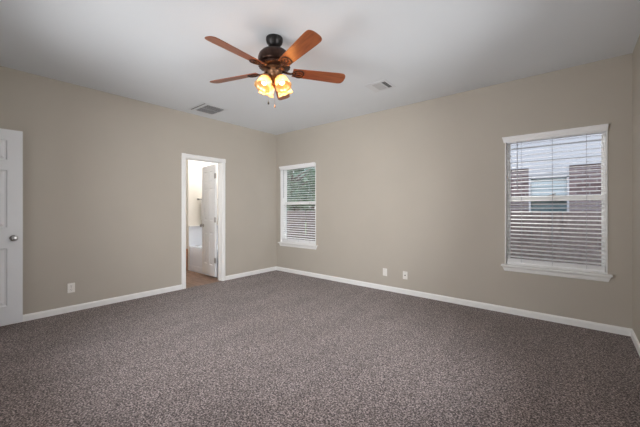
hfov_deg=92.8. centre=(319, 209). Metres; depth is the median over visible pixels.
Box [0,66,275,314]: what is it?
wall
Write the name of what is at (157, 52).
ceiling
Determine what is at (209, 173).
door
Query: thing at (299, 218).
wooden fence
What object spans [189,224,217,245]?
tub surround
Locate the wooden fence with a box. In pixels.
[287,211,600,265]
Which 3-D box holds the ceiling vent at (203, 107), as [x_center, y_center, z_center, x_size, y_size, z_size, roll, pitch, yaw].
[-1.714,-1.530,4.659,0.470,0.010,0.420,0,0,40]
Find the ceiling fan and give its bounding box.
[205,30,344,107]
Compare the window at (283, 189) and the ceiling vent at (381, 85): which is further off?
the window at (283, 189)
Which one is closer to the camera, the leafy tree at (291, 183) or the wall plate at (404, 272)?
the wall plate at (404, 272)
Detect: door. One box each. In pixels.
[0,128,22,325]
[200,164,216,276]
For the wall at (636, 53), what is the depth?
2.81 m
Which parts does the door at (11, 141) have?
handle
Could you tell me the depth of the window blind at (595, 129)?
3.37 m
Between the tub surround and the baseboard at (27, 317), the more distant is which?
the tub surround
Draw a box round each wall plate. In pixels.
[383,268,386,275]
[403,271,406,278]
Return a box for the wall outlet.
[67,283,74,292]
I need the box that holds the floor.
[0,270,639,426]
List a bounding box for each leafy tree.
[287,168,314,221]
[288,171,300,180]
[301,167,314,210]
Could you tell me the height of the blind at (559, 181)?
0.412 m
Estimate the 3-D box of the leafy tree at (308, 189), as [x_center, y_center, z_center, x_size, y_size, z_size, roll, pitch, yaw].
[-0.104,-0.816,14.983,2.626,4.958,3.698,0,0,-44]
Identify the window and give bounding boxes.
[278,163,316,249]
[501,131,612,281]
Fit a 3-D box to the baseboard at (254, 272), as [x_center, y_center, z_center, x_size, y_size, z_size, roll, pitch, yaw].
[-1.282,1.208,5.811,0.016,0.074,1.184,0,0,40]
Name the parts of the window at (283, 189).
frame, sill, sash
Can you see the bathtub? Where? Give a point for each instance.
(195, 265)
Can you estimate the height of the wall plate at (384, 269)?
0.116 m
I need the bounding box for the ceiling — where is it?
[0,0,639,134]
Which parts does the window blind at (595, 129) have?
ladder cord, rail, ladder cord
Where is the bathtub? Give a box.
[189,244,217,277]
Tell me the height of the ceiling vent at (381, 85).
0.012 m
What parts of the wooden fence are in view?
panel, panel, panel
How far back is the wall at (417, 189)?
4.04 m
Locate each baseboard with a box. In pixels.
[2,284,181,325]
[225,266,275,279]
[276,266,631,335]
[630,329,639,355]
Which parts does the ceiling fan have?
blade, blade, lamp shade, lamp shade, blade, lamp shade, lamp shade, blade, blade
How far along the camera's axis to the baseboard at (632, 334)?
2.76 m
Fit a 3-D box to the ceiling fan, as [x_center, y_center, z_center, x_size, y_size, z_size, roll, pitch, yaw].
[-0.431,-1.222,2.687,1.290,0.626,1.250,0,0,40]
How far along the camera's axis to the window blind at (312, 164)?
5.90 m
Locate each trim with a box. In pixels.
[182,153,225,288]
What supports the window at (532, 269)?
in the wall at (417, 189)
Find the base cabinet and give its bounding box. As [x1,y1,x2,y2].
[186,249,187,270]
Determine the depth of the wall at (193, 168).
6.31 m
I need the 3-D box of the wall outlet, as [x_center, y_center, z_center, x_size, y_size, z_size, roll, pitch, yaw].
[-3.029,0.955,3.711,0.010,0.116,0.072,0,0,40]
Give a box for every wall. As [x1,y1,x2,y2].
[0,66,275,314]
[186,160,217,269]
[276,53,632,328]
[633,35,639,342]
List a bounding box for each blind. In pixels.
[279,162,314,243]
[502,123,608,271]
[531,178,566,195]
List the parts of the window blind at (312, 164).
rail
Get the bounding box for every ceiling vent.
[188,102,228,115]
[365,79,395,92]
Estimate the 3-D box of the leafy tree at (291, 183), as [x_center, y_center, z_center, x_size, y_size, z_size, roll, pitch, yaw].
[-1.170,-0.616,12.344,2.620,4.551,3.662,0,0,-16]
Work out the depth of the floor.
2.45 m
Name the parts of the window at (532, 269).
sash, sash, sill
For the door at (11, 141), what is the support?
in the wall

